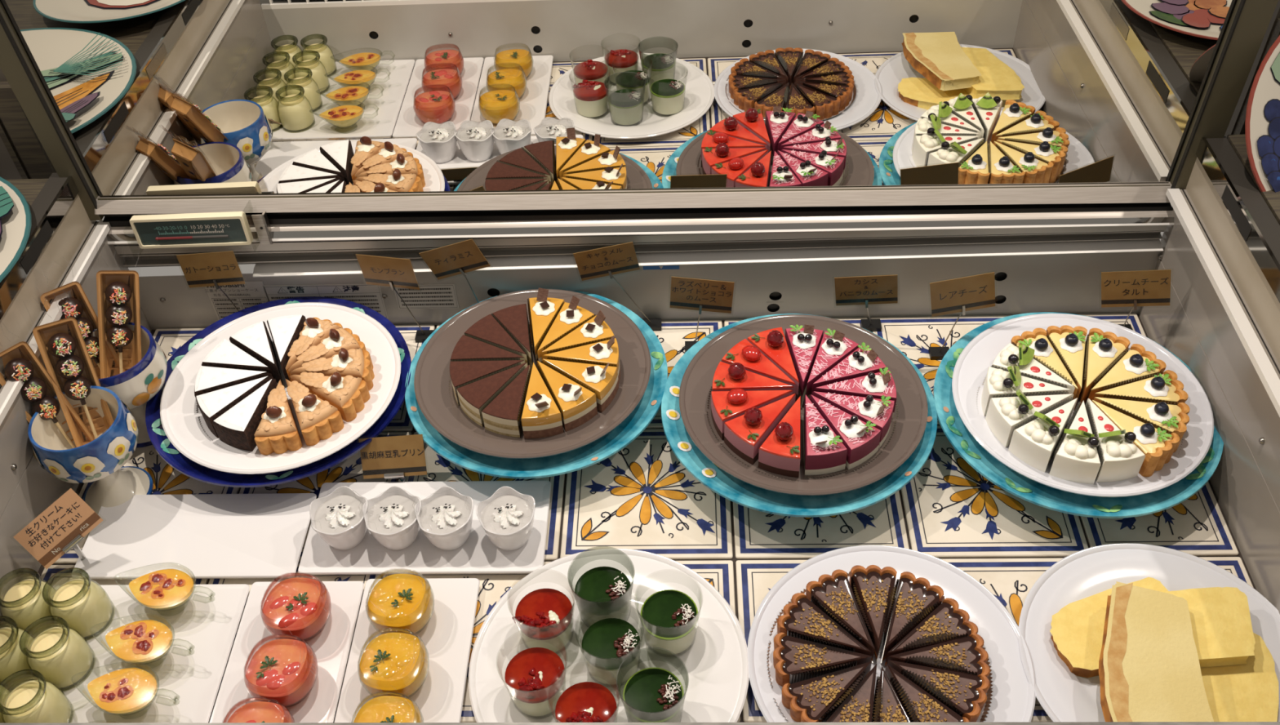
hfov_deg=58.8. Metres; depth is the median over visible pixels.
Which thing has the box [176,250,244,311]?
price card
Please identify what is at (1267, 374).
trim
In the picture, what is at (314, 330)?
slice
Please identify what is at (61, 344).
pack
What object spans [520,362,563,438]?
cake slice
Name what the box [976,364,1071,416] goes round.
cheesecake slice
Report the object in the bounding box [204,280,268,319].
label
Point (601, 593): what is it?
cup
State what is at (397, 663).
dessert cup
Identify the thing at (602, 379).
cake slice
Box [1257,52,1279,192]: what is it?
painting
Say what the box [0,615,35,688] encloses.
jar
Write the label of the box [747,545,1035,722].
plate
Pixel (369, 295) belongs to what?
warning label
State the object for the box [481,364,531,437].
slice
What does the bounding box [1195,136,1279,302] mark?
trim
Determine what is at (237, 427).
cake slice
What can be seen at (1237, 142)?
trim
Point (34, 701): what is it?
jar
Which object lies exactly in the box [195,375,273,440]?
cake slice
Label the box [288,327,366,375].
slice
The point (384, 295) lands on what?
screw
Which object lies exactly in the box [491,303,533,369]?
slice
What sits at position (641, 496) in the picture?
shelf
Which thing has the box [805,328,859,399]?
cake slice
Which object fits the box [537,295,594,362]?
cake slice
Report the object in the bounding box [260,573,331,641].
dessert cup
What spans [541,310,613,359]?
cake slice
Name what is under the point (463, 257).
price card
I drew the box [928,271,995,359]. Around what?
price card
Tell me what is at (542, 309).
cake slice
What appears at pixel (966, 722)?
trim
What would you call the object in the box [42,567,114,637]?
jar
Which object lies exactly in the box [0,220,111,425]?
trim
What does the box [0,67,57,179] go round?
wall
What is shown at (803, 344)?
cake slice
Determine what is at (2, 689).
jar
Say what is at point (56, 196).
trim
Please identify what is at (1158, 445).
slice
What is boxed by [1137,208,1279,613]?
wall
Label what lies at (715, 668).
plate
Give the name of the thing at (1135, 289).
price card
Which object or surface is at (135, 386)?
bowl
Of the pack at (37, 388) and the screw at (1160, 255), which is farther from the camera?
the screw at (1160, 255)
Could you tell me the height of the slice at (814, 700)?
0.034 m
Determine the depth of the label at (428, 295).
1.55 m
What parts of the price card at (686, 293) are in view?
wire stem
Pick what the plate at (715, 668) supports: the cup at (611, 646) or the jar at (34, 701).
the cup at (611, 646)
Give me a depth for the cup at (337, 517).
1.29 m
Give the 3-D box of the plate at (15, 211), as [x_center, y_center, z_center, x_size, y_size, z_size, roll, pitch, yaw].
[-0.903,-0.114,1.312,0.382,0.033,0.382,-1,45,2]
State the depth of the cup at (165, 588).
1.24 m
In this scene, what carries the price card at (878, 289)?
on the shelf at (641, 496)
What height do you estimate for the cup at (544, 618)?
0.071 m
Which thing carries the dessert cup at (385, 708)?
on the serving tray at (446, 637)
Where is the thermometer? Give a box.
[129,211,273,248]
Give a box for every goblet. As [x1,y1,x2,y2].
[27,386,153,514]
[91,322,167,447]
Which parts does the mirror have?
frame post, frame rail, frame post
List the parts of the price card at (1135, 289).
wire stem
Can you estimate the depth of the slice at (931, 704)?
1.12 m
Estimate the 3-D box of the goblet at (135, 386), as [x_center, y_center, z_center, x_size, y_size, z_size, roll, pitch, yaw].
[-0.641,0.032,1.425,0.111,0.133,0.111,-1,45,2]
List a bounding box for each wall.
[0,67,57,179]
[0,235,151,628]
[138,247,1163,329]
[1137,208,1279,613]
[1224,0,1279,137]
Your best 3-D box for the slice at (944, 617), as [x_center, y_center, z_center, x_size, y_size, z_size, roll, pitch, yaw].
[0.299,0.284,1.178,0.108,0.034,0.055,-20,47,-16]
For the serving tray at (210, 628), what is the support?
on the shelf at (641, 496)
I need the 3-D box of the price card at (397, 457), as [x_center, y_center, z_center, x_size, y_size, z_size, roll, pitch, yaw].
[-0.297,0.118,1.369,0.086,0.061,0.037,-1,45,2]
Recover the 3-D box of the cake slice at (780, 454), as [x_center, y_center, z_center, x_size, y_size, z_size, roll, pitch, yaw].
[0.171,0.079,1.299,0.050,0.061,0.104,13,47,16]
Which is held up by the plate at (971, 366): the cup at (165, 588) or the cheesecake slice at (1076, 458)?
the cheesecake slice at (1076, 458)
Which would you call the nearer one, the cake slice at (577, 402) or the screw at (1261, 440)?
the screw at (1261, 440)
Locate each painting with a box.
[0,186,13,239]
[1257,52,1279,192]
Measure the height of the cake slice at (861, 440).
0.055 m
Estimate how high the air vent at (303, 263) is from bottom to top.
0.045 m
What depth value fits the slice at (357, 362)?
1.39 m
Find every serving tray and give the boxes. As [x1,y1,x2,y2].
[5,584,249,723]
[71,493,316,579]
[208,581,364,722]
[297,480,551,575]
[333,577,479,722]
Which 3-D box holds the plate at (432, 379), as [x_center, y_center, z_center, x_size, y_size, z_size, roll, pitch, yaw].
[-0.134,0.011,1.424,0.296,0.018,0.296,-1,45,2]
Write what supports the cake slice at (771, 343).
on the plate at (696, 383)
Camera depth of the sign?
1.26 m
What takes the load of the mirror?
attached to the rail
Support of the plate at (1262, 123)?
on the trim at (1237, 142)
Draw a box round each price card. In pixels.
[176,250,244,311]
[355,253,435,342]
[358,434,426,481]
[418,239,490,302]
[573,241,661,330]
[667,276,734,352]
[834,274,897,331]
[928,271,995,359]
[1098,269,1171,330]
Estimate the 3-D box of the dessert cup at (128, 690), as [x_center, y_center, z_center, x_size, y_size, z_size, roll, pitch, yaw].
[-0.521,0.340,1.159,0.103,0.043,0.061,28,53,27]
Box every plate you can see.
[0,177,31,282]
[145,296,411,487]
[160,302,400,474]
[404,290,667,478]
[413,288,651,458]
[468,548,749,722]
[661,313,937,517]
[679,314,928,495]
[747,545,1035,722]
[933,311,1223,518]
[951,313,1213,497]
[1017,542,1279,721]
[1244,35,1279,192]
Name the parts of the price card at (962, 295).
wire stem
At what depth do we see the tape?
1.51 m
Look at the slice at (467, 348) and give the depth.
1.40 m
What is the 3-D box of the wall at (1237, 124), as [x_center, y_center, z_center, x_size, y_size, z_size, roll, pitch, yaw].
[1.156,-0.544,1.145,0.870,0.800,0.035,-1,45,2]
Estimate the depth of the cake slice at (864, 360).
1.35 m
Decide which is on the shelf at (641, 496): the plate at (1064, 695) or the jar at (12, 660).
the plate at (1064, 695)
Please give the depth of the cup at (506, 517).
1.28 m
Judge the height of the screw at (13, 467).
0.008 m
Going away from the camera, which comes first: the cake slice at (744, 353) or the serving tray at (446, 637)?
the serving tray at (446, 637)
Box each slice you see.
[194,365,271,413]
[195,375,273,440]
[201,338,275,378]
[212,378,277,451]
[229,320,284,386]
[253,379,302,455]
[266,315,306,381]
[285,317,342,382]
[285,378,343,445]
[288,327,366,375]
[289,371,370,422]
[290,347,374,390]
[448,360,524,405]
[449,334,525,377]
[456,362,527,426]
[464,314,528,365]
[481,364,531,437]
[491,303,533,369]
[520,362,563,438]
[527,287,564,364]
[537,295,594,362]
[537,360,597,431]
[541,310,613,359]
[542,335,620,382]
[542,356,618,412]
[706,361,793,408]
[706,388,792,440]
[720,393,795,466]
[721,338,795,394]
[746,327,799,401]
[758,395,800,480]
[766,632,871,688]
[768,592,871,655]
[773,661,871,722]
[784,324,823,407]
[800,569,874,662]
[802,394,847,478]
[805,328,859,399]
[809,394,883,471]
[811,342,886,395]
[812,391,896,448]
[814,367,898,418]
[825,663,882,722]
[845,564,897,660]
[876,666,919,722]
[880,571,944,662]
[883,597,977,666]
[884,632,992,690]
[884,663,968,722]
[887,655,992,721]
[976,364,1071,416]
[982,342,1075,394]
[985,388,1073,447]
[1008,396,1077,472]
[1010,328,1077,399]
[1045,324,1087,410]
[1048,400,1101,484]
[1049,577,1168,677]
[1078,328,1130,408]
[1084,398,1145,482]
[1088,343,1166,401]
[1092,400,1179,476]
[1093,369,1188,406]
[1093,393,1190,456]
[1098,581,1213,721]
[1165,586,1255,667]
[1200,632,1279,721]
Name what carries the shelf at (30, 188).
attached to the wall at (26, 491)
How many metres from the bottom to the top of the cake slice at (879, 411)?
0.055 m
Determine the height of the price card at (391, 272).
0.157 m
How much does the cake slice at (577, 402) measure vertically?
0.061 m
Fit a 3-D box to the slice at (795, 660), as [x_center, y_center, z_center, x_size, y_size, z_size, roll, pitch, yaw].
[0.184,0.305,1.164,0.108,0.034,0.055,0,45,3]
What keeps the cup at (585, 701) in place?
on the plate at (715, 668)
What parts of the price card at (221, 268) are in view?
wire stem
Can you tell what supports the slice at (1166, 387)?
on the plate at (971, 366)
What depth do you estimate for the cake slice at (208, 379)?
1.39 m
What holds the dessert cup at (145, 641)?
on the serving tray at (210, 628)
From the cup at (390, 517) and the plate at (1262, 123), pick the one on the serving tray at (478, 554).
the cup at (390, 517)
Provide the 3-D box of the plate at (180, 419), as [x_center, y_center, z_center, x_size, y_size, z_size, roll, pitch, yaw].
[-0.447,0.029,1.424,0.296,0.018,0.296,-1,45,2]
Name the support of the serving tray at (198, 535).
on the shelf at (641, 496)
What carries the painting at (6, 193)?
on the plate at (15, 211)
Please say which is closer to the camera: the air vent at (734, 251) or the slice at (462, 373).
the slice at (462, 373)
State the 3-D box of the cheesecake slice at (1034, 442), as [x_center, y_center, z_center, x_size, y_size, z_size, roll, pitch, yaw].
[0.467,0.071,1.286,0.104,0.067,0.050,-35,53,-28]
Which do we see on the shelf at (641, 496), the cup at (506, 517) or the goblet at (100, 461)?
the goblet at (100, 461)
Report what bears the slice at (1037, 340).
on the plate at (971, 366)
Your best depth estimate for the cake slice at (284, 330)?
1.44 m
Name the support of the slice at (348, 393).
on the plate at (180, 419)
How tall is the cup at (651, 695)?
0.071 m
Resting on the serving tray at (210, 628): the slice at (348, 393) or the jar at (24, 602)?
the jar at (24, 602)
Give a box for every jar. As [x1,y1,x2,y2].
[0,567,57,637]
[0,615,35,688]
[0,669,72,723]
[0,682,10,723]
[18,615,94,688]
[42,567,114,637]
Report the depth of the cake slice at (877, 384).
1.33 m
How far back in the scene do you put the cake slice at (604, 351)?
1.39 m
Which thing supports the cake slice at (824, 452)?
on the plate at (696, 383)
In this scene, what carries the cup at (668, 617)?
on the plate at (715, 668)
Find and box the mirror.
[0,0,1278,220]
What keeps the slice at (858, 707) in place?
on the plate at (1013, 698)
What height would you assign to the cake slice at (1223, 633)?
0.018 m
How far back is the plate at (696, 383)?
1.34 m
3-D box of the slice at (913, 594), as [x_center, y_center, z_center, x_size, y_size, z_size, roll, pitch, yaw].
[0.279,0.268,1.196,0.055,0.034,0.108,24,51,25]
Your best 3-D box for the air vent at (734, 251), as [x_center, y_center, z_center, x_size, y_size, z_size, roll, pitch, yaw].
[0.332,-0.155,1.474,0.680,0.043,0.022,-1,45,2]
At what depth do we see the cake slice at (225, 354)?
1.41 m
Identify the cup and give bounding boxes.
[87,662,177,715]
[90,615,192,669]
[114,568,213,616]
[226,698,294,722]
[243,635,318,707]
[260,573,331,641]
[309,485,368,550]
[351,691,423,722]
[357,628,429,698]
[362,485,421,550]
[365,573,434,635]
[414,486,474,550]
[475,486,535,550]
[502,647,566,719]
[509,588,574,653]
[546,681,620,722]
[568,566,635,627]
[576,617,643,687]
[617,667,688,722]
[634,589,702,657]
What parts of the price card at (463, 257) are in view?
wire stem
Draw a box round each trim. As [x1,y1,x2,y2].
[0,173,79,319]
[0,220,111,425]
[0,721,1279,724]
[1165,188,1279,417]
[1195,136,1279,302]
[1226,134,1279,225]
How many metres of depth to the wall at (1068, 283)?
1.53 m
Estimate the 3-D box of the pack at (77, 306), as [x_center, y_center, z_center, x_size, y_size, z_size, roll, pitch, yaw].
[-0.683,-0.040,1.388,0.061,0.165,0.089,-28,50,-23]
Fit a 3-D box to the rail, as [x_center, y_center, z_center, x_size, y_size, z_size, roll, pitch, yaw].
[-0.012,-0.182,1.463,1.379,0.079,0.028,-1,45,2]
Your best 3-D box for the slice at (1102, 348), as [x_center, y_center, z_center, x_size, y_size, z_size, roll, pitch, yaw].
[0.545,0.005,1.356,0.052,0.055,0.107,22,50,23]
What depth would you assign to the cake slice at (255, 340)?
1.43 m
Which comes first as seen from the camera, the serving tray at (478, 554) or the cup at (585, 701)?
the cup at (585, 701)
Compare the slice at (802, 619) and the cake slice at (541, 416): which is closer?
the slice at (802, 619)
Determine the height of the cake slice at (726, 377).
0.061 m
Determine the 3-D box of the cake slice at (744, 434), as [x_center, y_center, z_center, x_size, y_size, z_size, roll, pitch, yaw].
[0.145,0.067,1.313,0.104,0.061,0.050,-33,52,-26]
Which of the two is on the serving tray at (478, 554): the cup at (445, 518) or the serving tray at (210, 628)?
the cup at (445, 518)
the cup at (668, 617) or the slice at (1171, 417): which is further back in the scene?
the slice at (1171, 417)
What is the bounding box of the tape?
[643,265,679,269]
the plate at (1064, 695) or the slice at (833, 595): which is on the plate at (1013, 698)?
the slice at (833, 595)
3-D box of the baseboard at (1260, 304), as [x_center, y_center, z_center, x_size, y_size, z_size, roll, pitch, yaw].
[0.671,0.024,1.141,0.014,0.074,0.745,-1,45,2]
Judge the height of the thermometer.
0.074 m
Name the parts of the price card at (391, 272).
wire stem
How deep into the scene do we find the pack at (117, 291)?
1.39 m
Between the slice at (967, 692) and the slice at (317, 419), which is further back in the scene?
the slice at (317, 419)
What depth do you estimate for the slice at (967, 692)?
1.13 m
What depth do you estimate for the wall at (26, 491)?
1.29 m
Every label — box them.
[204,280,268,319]
[262,284,388,318]
[394,284,459,309]
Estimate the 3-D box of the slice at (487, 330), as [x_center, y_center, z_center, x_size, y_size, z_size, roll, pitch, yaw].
[-0.175,-0.019,1.433,0.100,0.040,0.049,31,54,29]
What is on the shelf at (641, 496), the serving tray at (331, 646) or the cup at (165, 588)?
the serving tray at (331, 646)
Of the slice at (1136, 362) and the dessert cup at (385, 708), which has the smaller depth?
the dessert cup at (385, 708)
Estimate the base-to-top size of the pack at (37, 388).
0.177 m
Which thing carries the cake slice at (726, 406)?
on the plate at (696, 383)
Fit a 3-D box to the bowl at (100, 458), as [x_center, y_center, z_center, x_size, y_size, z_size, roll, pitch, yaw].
[-0.642,0.090,1.321,0.112,0.078,0.112,-1,45,2]
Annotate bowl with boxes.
[27,386,138,483]
[91,322,167,409]
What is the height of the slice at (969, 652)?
0.034 m
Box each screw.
[10,463,17,470]
[160,297,165,302]
[382,293,387,298]
[1158,253,1162,259]
[1258,437,1264,444]
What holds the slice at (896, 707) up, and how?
on the plate at (1013, 698)
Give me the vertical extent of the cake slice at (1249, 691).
0.016 m
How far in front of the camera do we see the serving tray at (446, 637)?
1.21 m
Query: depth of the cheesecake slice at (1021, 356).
1.33 m
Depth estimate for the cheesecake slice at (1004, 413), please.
1.29 m
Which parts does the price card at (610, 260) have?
wire stem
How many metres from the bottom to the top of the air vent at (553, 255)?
0.042 m
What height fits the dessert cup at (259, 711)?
0.050 m
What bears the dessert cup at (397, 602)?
on the serving tray at (446, 637)
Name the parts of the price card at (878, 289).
wire stem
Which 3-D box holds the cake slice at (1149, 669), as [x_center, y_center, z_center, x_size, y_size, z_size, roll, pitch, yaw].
[0.500,0.305,1.115,0.102,0.031,0.192,2,45,5]
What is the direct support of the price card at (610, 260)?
on the shelf at (641, 496)
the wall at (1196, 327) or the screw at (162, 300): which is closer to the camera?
the wall at (1196, 327)
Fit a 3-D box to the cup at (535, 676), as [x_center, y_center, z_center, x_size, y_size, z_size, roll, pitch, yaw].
[-0.105,0.317,1.143,0.070,0.071,0.070,0,45,3]
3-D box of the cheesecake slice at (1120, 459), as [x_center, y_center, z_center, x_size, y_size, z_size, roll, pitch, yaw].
[0.522,0.081,1.273,0.050,0.067,0.104,-8,45,-5]
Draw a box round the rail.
[102,202,1173,254]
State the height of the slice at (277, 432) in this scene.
0.057 m
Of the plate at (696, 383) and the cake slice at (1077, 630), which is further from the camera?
the plate at (696, 383)
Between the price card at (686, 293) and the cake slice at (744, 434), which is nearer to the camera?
the cake slice at (744, 434)
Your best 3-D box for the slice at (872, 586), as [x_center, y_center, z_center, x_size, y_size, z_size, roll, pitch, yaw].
[0.249,0.261,1.204,0.055,0.034,0.108,2,45,5]
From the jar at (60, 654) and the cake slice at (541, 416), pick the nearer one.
the jar at (60, 654)
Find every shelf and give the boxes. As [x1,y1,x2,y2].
[5,178,48,207]
[35,313,1256,722]
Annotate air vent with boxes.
[233,247,438,277]
[473,242,626,271]
[632,231,1164,266]
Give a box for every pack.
[0,341,94,448]
[32,315,114,447]
[40,281,125,378]
[96,270,141,378]
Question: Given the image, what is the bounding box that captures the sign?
[13,488,102,568]
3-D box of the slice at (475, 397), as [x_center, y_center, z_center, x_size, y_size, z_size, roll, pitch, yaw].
[-0.173,0.035,1.378,0.100,0.040,0.049,-33,52,-27]

